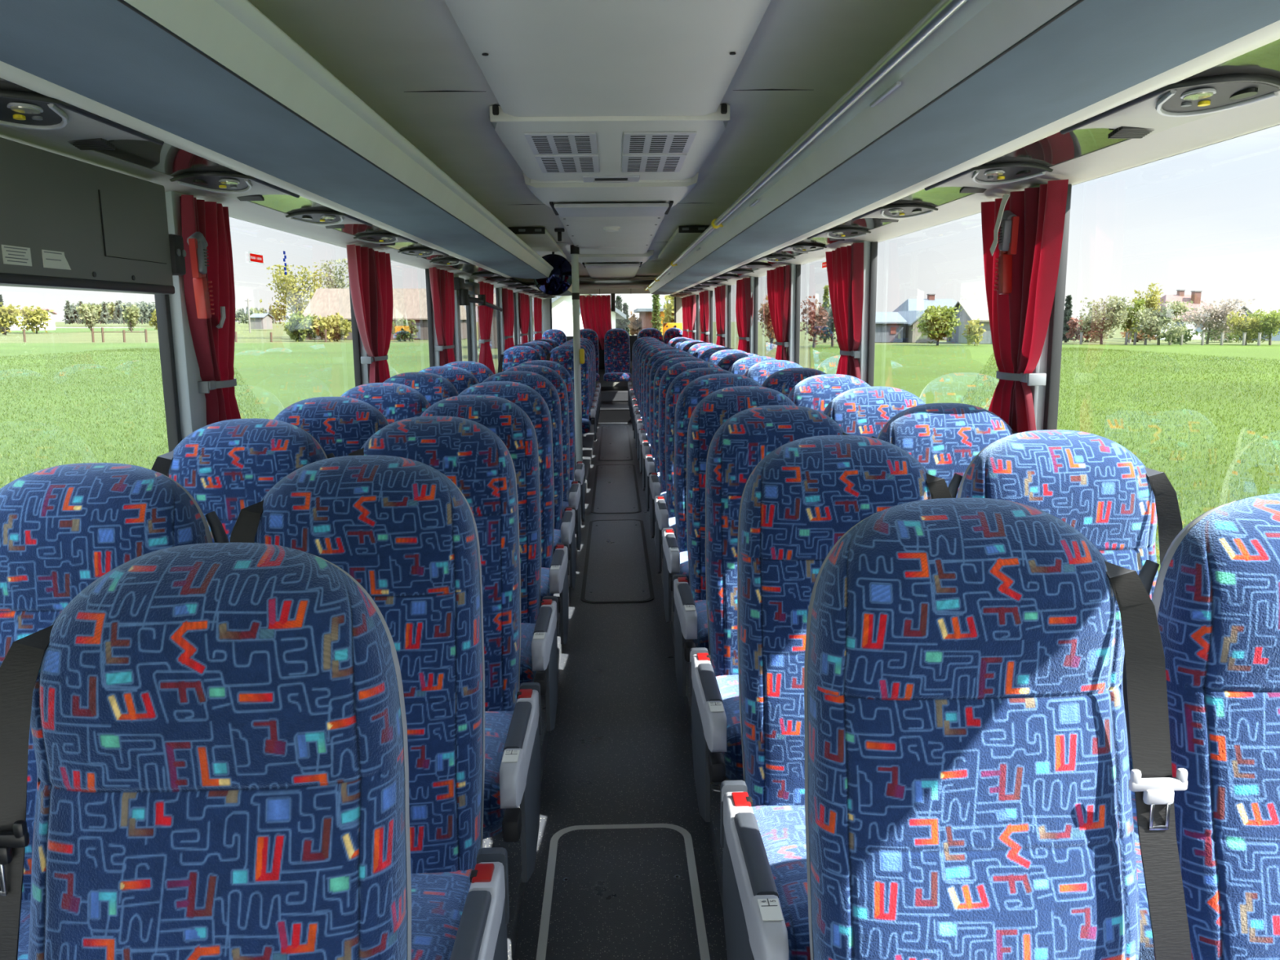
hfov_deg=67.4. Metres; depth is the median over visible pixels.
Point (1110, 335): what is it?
bush
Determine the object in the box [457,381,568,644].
seat
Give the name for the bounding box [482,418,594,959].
floor
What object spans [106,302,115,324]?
tree
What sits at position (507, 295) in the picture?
window curtain
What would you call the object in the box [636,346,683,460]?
seat
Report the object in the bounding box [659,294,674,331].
tree
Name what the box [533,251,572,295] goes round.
convex mirror
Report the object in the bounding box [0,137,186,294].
housing
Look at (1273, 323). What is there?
tree
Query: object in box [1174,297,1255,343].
tree
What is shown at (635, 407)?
seat
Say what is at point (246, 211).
crown molding
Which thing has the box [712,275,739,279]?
light
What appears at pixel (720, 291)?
window curtain
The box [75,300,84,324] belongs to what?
tree
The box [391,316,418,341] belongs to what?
bush
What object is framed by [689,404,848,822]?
seat
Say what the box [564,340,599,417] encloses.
seat
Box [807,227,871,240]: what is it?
light
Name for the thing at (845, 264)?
window curtain
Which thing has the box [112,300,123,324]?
tree
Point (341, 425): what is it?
seat
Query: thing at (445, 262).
light
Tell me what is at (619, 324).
tree
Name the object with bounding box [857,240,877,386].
pillar
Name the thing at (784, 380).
seat
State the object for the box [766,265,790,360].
window curtain
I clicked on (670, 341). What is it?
seat
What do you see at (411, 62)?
ceiling
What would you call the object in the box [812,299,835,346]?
tree
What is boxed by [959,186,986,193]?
air vent
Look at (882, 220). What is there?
air vent
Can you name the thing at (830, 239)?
air vent
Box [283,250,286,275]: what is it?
window sticker
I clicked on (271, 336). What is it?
fence post
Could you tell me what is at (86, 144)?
air vent
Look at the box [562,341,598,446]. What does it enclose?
seat
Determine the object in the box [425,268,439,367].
pillar
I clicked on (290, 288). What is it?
tree
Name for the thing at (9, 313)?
tree
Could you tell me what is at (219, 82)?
luggage rack
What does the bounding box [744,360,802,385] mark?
seat
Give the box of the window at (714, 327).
[712,289,717,344]
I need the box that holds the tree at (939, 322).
[911,304,962,345]
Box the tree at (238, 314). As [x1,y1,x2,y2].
[235,307,244,324]
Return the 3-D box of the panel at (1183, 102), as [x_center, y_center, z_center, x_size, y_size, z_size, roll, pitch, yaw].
[0.961,-0.673,1.777,0.199,0.032,0.507,-1,9,-1]
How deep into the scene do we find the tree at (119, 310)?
387.58 m
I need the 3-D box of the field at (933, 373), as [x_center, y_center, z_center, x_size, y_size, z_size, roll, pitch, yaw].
[201.312,-2.500,31.544,395.778,4.210,172.000,-1,9,-1]
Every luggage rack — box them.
[0,0,553,279]
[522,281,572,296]
[644,0,1279,294]
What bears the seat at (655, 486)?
on the floor at (713, 826)
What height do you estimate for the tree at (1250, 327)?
3.798 m
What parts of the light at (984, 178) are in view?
light panel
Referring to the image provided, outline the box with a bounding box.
[662,323,682,339]
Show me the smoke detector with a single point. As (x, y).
(610, 228)
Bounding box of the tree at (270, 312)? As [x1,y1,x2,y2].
[269,306,288,321]
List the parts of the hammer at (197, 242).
handle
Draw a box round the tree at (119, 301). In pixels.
[117,299,125,324]
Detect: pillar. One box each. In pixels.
[154,191,206,452]
[348,277,369,386]
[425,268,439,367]
[453,274,462,361]
[464,279,477,362]
[495,287,504,363]
[513,292,519,346]
[528,296,533,342]
[541,299,543,334]
[693,294,698,340]
[706,289,712,343]
[724,284,731,347]
[749,276,758,355]
[786,263,800,364]
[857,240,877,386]
[1030,182,1071,430]
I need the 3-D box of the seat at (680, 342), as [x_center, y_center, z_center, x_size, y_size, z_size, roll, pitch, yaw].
[0.634,-1.131,11.768,0.469,1.161,0.709,-1,9,-1]
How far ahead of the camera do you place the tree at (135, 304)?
402.72 m
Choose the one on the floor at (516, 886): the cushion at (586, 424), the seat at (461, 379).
the seat at (461, 379)
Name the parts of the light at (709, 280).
light panel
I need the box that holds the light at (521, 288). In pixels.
[516,287,535,290]
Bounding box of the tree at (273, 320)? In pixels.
[268,306,275,324]
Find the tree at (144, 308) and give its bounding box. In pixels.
[136,302,151,324]
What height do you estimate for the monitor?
0.134 m
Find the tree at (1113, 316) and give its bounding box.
[1074,295,1133,344]
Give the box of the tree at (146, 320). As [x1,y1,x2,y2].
[139,301,149,324]
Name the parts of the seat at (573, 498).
backrest, armrest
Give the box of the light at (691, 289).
[685,288,703,290]
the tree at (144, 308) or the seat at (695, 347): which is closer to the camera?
the seat at (695, 347)
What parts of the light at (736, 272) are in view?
light panel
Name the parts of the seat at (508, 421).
backrest, number plate, recline lever, armrest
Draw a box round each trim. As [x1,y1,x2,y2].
[0,77,555,297]
[669,39,1279,295]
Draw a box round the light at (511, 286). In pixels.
[507,284,528,287]
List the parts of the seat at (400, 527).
backrest, armrest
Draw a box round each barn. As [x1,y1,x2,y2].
[946,300,992,343]
[1230,305,1279,341]
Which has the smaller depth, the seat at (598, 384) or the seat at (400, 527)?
the seat at (400, 527)
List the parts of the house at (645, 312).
door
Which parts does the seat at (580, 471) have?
backrest, armrest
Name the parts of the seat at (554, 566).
backrest, number plate, armrest, recline lever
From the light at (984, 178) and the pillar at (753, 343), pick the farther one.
the pillar at (753, 343)
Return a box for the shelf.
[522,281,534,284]
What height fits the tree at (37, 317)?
5.611 m
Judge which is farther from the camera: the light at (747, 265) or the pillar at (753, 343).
the pillar at (753, 343)
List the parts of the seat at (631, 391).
backrest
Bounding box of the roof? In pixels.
[229,124,1279,277]
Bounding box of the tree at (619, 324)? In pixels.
[615,295,626,329]
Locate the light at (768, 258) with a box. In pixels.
[754,255,795,262]
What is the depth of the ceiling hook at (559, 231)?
7.31 m
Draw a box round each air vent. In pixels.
[67,137,115,150]
[236,194,264,200]
[324,224,344,228]
[379,242,395,245]
[488,103,730,182]
[829,237,844,240]
[880,217,898,222]
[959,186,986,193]
[1107,126,1155,138]
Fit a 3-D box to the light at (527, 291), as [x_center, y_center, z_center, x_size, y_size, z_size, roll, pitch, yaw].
[-1.358,-2.367,12.055,0.196,0.026,0.506,-1,9,-1]
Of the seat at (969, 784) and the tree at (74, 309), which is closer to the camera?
the seat at (969, 784)
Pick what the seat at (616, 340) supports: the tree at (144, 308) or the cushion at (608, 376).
the cushion at (608, 376)
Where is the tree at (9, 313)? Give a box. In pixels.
[0,302,22,335]
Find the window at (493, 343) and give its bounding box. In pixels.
[475,287,497,373]
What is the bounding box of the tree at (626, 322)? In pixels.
[622,302,630,335]
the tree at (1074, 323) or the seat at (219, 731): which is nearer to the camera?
the seat at (219, 731)
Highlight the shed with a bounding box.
[897,310,937,342]
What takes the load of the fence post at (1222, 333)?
on the field at (933, 373)
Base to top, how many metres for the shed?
3.883 m
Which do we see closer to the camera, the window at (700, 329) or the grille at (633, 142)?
the grille at (633, 142)
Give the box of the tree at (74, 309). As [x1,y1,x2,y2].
[71,303,79,324]
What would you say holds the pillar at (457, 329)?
attached to the wall
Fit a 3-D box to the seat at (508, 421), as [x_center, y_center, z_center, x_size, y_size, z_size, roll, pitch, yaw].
[-0.514,0.359,2.889,0.527,1.171,0.857,-1,9,-1]
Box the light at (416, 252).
[397,248,448,257]
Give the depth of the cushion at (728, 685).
2.27 m
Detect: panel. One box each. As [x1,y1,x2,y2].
[508,226,566,258]
[657,225,710,258]
[1060,74,1279,139]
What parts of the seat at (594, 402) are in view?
backrest, armrest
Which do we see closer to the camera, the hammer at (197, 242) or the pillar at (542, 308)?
the hammer at (197, 242)
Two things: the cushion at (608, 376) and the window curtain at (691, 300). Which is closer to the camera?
the window curtain at (691, 300)
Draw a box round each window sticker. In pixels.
[248,251,263,264]
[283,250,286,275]
[822,261,826,269]
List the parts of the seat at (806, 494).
armrest, number plate, backrest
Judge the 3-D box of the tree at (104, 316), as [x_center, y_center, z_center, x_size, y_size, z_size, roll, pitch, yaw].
[-216.675,-67.571,388.429,5.055,9.488,4.671,7,12,35]
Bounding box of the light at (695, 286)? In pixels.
[690,285,710,288]
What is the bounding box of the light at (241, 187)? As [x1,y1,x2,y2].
[169,171,299,201]
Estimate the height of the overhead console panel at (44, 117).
0.032 m
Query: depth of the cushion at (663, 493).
5.35 m
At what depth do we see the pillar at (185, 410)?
2.61 m
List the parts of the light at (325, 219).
light panel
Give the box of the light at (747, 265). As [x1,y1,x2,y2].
[737,263,772,268]
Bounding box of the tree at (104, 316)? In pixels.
[99,301,111,324]
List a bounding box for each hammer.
[186,231,214,319]
[990,193,1019,294]
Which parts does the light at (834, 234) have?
light panel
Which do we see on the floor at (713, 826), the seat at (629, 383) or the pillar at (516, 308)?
the seat at (629, 383)
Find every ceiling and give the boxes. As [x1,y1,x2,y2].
[248,0,591,281]
[444,0,770,279]
[634,0,940,277]
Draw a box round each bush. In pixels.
[283,311,321,342]
[309,312,351,342]
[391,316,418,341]
[961,318,986,346]
[1072,324,1115,342]
[1120,328,1161,342]
[1160,325,1198,343]
[1199,326,1239,342]
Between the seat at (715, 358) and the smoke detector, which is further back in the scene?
the seat at (715, 358)
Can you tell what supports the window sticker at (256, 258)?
attached to the window
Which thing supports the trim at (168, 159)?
attached to the wall
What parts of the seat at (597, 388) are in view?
backrest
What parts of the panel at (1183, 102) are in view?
light panel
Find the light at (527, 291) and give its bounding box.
[523,289,540,292]
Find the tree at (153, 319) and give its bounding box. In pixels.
[148,309,157,329]
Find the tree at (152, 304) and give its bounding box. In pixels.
[144,302,155,319]
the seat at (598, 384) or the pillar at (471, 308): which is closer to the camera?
the pillar at (471, 308)
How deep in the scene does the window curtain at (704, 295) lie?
11.89 m
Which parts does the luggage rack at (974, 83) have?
handrail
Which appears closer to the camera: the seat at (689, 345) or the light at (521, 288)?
the seat at (689, 345)
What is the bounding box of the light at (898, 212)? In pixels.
[852,204,937,222]
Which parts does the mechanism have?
arm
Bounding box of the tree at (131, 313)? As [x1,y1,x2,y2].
[121,304,141,331]
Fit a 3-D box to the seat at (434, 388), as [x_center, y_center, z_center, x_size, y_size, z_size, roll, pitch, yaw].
[-1.054,0.117,4.357,0.469,1.177,0.661,-1,9,-1]
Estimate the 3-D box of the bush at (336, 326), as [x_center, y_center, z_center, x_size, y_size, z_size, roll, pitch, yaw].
[-39.706,-20.067,125.373,5.804,4.181,5.991,3,10,18]
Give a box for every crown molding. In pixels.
[0,124,546,299]
[680,90,1279,297]
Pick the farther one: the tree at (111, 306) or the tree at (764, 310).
the tree at (111, 306)
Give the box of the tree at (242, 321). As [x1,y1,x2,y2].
[240,307,245,323]
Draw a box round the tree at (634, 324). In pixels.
[626,311,641,335]
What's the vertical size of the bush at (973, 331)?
3.150 m
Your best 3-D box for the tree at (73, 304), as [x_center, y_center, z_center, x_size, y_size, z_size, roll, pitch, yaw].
[-255.715,-74.850,431.315,6.513,9.317,6.890,2,10,14]
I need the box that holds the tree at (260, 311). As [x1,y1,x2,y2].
[246,306,266,319]
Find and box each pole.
[244,298,251,333]
[569,244,584,464]
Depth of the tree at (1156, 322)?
104.67 m
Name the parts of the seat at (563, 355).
backrest, armrest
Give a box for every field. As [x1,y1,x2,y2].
[0,342,429,488]
[809,344,1279,572]
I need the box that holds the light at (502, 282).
[497,281,521,284]
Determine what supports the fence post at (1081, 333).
on the field at (933, 373)
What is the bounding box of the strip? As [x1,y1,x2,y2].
[9,328,155,333]
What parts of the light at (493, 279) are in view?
light panel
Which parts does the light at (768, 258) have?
light panel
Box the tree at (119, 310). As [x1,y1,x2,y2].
[115,302,132,324]
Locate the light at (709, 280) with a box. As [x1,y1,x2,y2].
[704,279,728,282]
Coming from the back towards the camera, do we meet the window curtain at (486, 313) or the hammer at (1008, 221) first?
the window curtain at (486, 313)
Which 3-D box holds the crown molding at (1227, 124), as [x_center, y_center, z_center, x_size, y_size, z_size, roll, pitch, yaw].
[0.977,-1.518,6.772,0.140,0.057,19.000,-1,9,-1]
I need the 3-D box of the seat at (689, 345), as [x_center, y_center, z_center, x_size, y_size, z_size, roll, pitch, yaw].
[0.674,-0.895,10.341,0.469,1.166,0.696,-1,9,-1]
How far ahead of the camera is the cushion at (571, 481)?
5.67 m
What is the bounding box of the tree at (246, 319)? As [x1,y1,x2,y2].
[244,306,250,324]
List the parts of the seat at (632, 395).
backrest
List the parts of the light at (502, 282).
light panel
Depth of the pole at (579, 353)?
8.91 m
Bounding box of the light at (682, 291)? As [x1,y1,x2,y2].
[680,290,696,292]
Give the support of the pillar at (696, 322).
attached to the wall
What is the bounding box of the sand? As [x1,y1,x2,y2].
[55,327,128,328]
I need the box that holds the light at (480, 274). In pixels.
[471,272,502,277]
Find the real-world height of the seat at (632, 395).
1.166 m
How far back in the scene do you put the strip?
261.35 m
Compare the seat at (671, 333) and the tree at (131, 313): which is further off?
the tree at (131, 313)
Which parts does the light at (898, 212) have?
light panel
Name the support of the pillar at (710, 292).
attached to the wall
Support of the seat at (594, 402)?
on the floor at (516, 886)
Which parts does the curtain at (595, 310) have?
guide rail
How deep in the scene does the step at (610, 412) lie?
14.12 m
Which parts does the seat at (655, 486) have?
armrest, backrest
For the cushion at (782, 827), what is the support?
on the seat at (806, 494)
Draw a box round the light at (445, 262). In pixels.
[429,258,471,266]
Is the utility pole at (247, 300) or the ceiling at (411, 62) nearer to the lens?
the ceiling at (411, 62)
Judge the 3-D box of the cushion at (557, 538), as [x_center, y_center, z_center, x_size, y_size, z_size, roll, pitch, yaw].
[-0.570,0.305,4.317,0.448,0.138,0.495,-1,9,-1]
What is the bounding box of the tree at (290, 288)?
[259,264,328,336]
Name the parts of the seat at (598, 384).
backrest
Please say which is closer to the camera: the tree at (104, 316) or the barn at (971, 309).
the barn at (971, 309)
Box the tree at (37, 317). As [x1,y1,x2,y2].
[17,305,53,333]
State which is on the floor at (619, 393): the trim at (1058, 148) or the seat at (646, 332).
the seat at (646, 332)
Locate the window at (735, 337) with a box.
[730,283,738,349]
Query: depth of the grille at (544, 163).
3.93 m
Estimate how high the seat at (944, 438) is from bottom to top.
1.167 m
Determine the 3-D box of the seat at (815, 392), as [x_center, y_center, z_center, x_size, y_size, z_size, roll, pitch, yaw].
[0.852,0.169,3.944,0.469,1.170,0.686,-1,9,-1]
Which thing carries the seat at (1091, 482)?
on the floor at (713, 826)
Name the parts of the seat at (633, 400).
armrest, backrest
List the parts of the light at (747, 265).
light panel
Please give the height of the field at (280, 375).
4.207 m
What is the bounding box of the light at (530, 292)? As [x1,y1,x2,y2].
[528,292,542,293]
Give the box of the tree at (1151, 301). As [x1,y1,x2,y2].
[1130,283,1163,341]
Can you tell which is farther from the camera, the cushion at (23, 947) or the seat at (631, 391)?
the seat at (631, 391)
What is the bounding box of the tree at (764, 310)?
[758,294,776,349]
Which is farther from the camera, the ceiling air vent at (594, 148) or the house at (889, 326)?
the house at (889, 326)
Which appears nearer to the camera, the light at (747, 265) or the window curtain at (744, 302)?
the light at (747, 265)
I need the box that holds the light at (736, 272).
[724,270,754,274]
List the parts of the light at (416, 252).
light panel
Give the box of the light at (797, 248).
[776,244,826,253]
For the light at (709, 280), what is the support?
attached to the luggage rack at (974, 83)
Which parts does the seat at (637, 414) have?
armrest, backrest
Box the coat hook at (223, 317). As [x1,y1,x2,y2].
[216,306,226,328]
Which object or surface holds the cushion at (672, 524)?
on the seat at (664, 515)
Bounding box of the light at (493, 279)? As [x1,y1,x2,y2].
[485,277,512,281]
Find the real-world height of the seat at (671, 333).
0.832 m
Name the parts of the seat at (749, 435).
armrest, number plate, recline lever, backrest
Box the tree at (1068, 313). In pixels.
[1062,294,1074,342]
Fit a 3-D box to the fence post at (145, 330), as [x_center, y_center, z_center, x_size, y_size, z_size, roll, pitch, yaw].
[-61.246,-17.894,119.046,0.255,1.604,0.260,0,9,-2]
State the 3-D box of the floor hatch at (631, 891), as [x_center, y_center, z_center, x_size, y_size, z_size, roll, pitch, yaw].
[-0.033,1.174,2.000,0.410,0.004,1.760,-1,9,-1]
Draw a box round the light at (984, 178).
[924,162,1053,193]
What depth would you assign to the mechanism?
7.56 m
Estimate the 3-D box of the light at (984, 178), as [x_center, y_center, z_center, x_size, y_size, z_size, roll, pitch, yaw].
[0.938,-0.815,2.633,0.199,0.032,0.507,-1,9,-1]
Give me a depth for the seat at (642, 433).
7.61 m
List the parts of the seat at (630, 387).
backrest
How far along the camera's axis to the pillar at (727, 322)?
10.00 m
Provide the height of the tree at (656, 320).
4.273 m
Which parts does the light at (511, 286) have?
light panel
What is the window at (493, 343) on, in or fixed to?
in the wall
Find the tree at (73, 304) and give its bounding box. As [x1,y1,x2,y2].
[62,302,75,311]
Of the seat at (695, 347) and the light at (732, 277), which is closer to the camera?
the light at (732, 277)
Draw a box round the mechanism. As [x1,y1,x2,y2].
[453,276,502,311]
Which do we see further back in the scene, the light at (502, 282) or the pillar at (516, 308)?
the pillar at (516, 308)
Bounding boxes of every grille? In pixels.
[524,132,597,154]
[534,154,599,173]
[621,153,687,172]
[622,131,697,153]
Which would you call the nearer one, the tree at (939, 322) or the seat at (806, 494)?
the seat at (806, 494)
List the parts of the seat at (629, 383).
backrest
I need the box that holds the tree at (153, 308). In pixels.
[147,303,155,320]
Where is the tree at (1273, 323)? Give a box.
[1245,307,1279,345]
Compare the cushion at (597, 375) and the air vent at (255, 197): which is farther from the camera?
the cushion at (597, 375)
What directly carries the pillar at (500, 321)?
attached to the wall
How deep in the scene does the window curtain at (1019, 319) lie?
2.66 m
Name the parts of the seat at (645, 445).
armrest, backrest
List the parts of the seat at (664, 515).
armrest, backrest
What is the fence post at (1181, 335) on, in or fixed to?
on the field at (933, 373)
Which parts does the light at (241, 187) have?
light panel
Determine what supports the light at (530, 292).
attached to the wall
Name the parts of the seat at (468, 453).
backrest, number plate, recline lever, armrest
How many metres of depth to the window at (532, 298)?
14.74 m
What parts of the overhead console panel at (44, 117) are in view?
light panel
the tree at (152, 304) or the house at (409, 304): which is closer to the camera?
the house at (409, 304)
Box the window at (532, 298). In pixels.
[532,297,534,340]
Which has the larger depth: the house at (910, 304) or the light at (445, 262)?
the house at (910, 304)
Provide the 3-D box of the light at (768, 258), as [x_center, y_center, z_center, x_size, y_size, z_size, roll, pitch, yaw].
[0.842,-1.386,6.056,0.199,0.032,0.507,-1,9,-1]
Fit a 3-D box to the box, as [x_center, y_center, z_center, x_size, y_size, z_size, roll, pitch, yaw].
[0.543,-2.479,16.026,0.320,0.280,0.172,-1,9,-1]
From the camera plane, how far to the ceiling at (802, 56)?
2.87 m
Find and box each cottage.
[8,308,57,329]
[249,313,273,328]
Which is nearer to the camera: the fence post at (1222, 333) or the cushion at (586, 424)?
the cushion at (586, 424)
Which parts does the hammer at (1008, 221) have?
handle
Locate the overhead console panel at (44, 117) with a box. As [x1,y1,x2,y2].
[0,89,164,151]
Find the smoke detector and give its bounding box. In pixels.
[603,226,620,231]
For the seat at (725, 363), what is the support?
on the floor at (713, 826)
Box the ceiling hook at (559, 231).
[554,228,564,241]
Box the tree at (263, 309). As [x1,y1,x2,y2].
[255,306,267,313]
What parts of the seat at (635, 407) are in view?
armrest, backrest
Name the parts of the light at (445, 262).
light panel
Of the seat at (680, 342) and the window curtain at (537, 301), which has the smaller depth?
the seat at (680, 342)
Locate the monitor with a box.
[578,249,653,267]
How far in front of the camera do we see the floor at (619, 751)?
3.48 m
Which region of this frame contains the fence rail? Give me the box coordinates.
[93,331,144,332]
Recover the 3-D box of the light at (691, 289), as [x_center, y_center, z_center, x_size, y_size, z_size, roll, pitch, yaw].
[0.677,-2.388,12.047,0.196,0.026,0.506,-1,9,-1]
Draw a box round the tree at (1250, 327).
[1226,310,1269,345]
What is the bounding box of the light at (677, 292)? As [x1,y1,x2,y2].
[675,292,692,293]
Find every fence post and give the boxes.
[22,328,26,342]
[91,328,94,342]
[101,327,104,342]
[122,329,125,342]
[144,328,147,342]
[235,331,237,342]
[270,332,272,342]
[324,328,326,342]
[1079,332,1083,344]
[1124,332,1128,344]
[1133,332,1137,344]
[1143,332,1147,345]
[1179,332,1183,345]
[1200,332,1205,345]
[1220,332,1224,345]
[1241,333,1246,345]
[1257,333,1262,345]
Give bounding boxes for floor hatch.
[536,823,710,959]
[580,519,654,603]
[591,464,641,513]
[597,426,632,461]
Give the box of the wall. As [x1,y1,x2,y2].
[542,277,682,386]
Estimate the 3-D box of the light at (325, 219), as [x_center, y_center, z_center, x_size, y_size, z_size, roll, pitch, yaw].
[-1.119,-0.938,3.497,0.199,0.032,0.507,-1,9,-1]
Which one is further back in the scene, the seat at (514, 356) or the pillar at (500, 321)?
the pillar at (500, 321)
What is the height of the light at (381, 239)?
0.032 m
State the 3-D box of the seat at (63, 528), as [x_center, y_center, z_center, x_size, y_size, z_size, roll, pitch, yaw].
[-0.973,0.595,1.516,0.488,1.167,0.707,-1,9,-1]
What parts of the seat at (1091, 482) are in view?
grab handle, backrest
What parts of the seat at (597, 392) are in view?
backrest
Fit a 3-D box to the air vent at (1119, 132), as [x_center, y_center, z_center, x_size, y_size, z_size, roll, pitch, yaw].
[0.998,-0.707,1.946,0.069,0.010,0.123,1,10,12]
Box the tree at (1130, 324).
[1120,298,1146,342]
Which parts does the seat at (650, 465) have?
armrest, backrest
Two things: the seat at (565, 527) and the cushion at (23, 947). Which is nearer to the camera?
the cushion at (23, 947)
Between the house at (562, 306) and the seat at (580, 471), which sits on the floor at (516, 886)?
the seat at (580, 471)
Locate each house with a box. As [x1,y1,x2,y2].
[302,288,466,339]
[513,293,626,336]
[633,298,670,334]
[875,311,907,342]
[893,293,956,339]
[1138,289,1226,339]
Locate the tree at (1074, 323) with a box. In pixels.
[1065,315,1097,341]
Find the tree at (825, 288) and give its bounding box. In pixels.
[817,284,831,342]
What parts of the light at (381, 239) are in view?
light panel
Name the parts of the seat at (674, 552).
recline lever, armrest, number plate, backrest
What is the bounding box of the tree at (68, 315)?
[62,300,76,324]
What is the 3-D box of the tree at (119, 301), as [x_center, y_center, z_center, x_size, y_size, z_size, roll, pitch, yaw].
[-241.859,-78.259,446.737,5.189,11.345,5.899,8,12,38]
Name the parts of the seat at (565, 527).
backrest, armrest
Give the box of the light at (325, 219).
[285,210,372,228]
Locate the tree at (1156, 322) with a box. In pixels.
[1126,300,1194,345]
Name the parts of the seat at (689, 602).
armrest, number plate, recline lever, backrest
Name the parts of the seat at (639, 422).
armrest, backrest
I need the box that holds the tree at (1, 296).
[0,294,10,334]
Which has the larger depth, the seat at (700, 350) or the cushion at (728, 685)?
the seat at (700, 350)
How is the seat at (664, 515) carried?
on the floor at (713, 826)
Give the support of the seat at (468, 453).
on the floor at (516, 886)
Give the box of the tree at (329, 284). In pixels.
[305,258,349,305]
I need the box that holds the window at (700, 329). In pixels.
[698,296,701,340]
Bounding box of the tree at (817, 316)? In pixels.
[800,295,832,347]
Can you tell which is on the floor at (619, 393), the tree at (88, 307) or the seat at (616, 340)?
the seat at (616, 340)
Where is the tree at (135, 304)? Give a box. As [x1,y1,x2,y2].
[129,301,143,324]
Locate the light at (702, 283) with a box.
[697,282,718,285]
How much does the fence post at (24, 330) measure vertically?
1.604 m
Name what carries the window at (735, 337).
in the wall
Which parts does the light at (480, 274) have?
light panel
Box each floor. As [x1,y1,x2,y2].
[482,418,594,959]
[513,422,727,959]
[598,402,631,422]
[600,386,627,402]
[641,473,730,908]
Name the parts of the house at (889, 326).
door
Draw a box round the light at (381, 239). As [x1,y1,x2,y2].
[353,233,417,245]
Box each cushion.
[17,899,30,959]
[410,866,475,959]
[482,710,514,839]
[519,622,536,691]
[540,567,554,607]
[553,528,560,553]
[562,501,568,517]
[568,480,573,492]
[574,417,591,434]
[595,373,599,381]
[603,372,631,381]
[660,491,666,505]
[668,516,676,539]
[675,551,689,586]
[693,600,709,654]
[715,675,743,780]
[751,804,810,959]
[1130,791,1155,959]
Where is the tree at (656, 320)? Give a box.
[649,293,662,333]
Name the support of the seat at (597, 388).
on the floor at (516, 886)
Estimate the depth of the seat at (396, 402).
3.79 m
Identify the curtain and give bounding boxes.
[179,194,240,425]
[346,244,393,383]
[428,266,455,365]
[478,281,495,374]
[502,288,514,351]
[518,293,529,343]
[533,297,542,340]
[579,293,615,349]
[681,297,688,337]
[686,294,696,339]
[698,290,709,342]
[714,284,725,346]
[735,277,753,353]
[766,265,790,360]
[825,242,863,378]
[981,179,1068,432]
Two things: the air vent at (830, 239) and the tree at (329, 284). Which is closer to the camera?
the air vent at (830, 239)
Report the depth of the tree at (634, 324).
64.99 m
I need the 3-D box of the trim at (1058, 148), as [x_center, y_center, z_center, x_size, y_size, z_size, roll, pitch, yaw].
[0.821,-1.522,6.742,0.177,0.030,18.950,-1,9,-1]
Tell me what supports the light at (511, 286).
attached to the wall
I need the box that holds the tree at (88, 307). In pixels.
[75,302,98,319]
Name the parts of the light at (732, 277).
light panel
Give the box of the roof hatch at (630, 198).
[523,172,698,217]
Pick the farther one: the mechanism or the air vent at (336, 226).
the mechanism
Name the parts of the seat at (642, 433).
armrest, backrest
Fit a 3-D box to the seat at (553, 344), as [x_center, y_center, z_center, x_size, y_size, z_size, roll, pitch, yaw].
[-1.274,-1.201,12.280,0.469,1.172,0.676,-1,9,-1]
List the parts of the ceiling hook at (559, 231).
stem, plate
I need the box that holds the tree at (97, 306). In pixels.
[94,303,110,324]
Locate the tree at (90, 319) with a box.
[82,309,97,331]
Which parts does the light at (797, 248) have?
light panel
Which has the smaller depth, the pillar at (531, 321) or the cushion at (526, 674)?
the cushion at (526, 674)
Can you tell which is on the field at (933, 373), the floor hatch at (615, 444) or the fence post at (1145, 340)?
the fence post at (1145, 340)
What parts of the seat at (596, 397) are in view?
backrest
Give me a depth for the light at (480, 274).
7.59 m
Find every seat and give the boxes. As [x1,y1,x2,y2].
[0,462,229,959]
[0,542,411,959]
[151,418,334,542]
[229,455,509,959]
[273,396,389,457]
[340,382,430,423]
[348,416,542,882]
[382,372,458,405]
[418,365,479,394]
[420,395,558,731]
[443,360,493,382]
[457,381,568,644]
[481,370,576,589]
[497,346,541,373]
[504,364,581,550]
[515,343,546,359]
[517,360,585,521]
[524,342,550,357]
[528,340,552,351]
[533,339,556,348]
[540,338,559,346]
[542,328,566,345]
[546,345,595,440]
[559,343,597,457]
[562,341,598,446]
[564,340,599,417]
[568,338,599,412]
[572,337,600,407]
[580,328,599,381]
[603,328,631,381]
[627,337,657,404]
[628,337,657,411]
[629,339,659,416]
[630,340,663,422]
[631,342,668,430]
[632,343,670,438]
[634,346,671,448]
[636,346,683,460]
[637,328,662,342]
[638,349,690,473]
[641,353,695,490]
[644,356,705,511]
[648,360,721,537]
[653,367,733,573]
[662,373,762,622]
[663,328,682,343]
[666,337,686,345]
[670,337,693,346]
[672,386,795,696]
[674,339,695,347]
[677,340,703,350]
[682,341,706,351]
[687,342,717,355]
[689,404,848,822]
[692,345,724,358]
[699,346,733,361]
[706,349,746,364]
[717,352,759,370]
[720,435,952,959]
[728,355,777,375]
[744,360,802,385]
[761,367,826,396]
[787,373,871,413]
[804,497,1191,959]
[822,386,925,438]
[871,403,1017,497]
[947,430,1182,959]
[1122,493,1279,959]
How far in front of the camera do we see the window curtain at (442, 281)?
6.44 m
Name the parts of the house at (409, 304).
door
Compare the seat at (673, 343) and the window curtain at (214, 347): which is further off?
the seat at (673, 343)

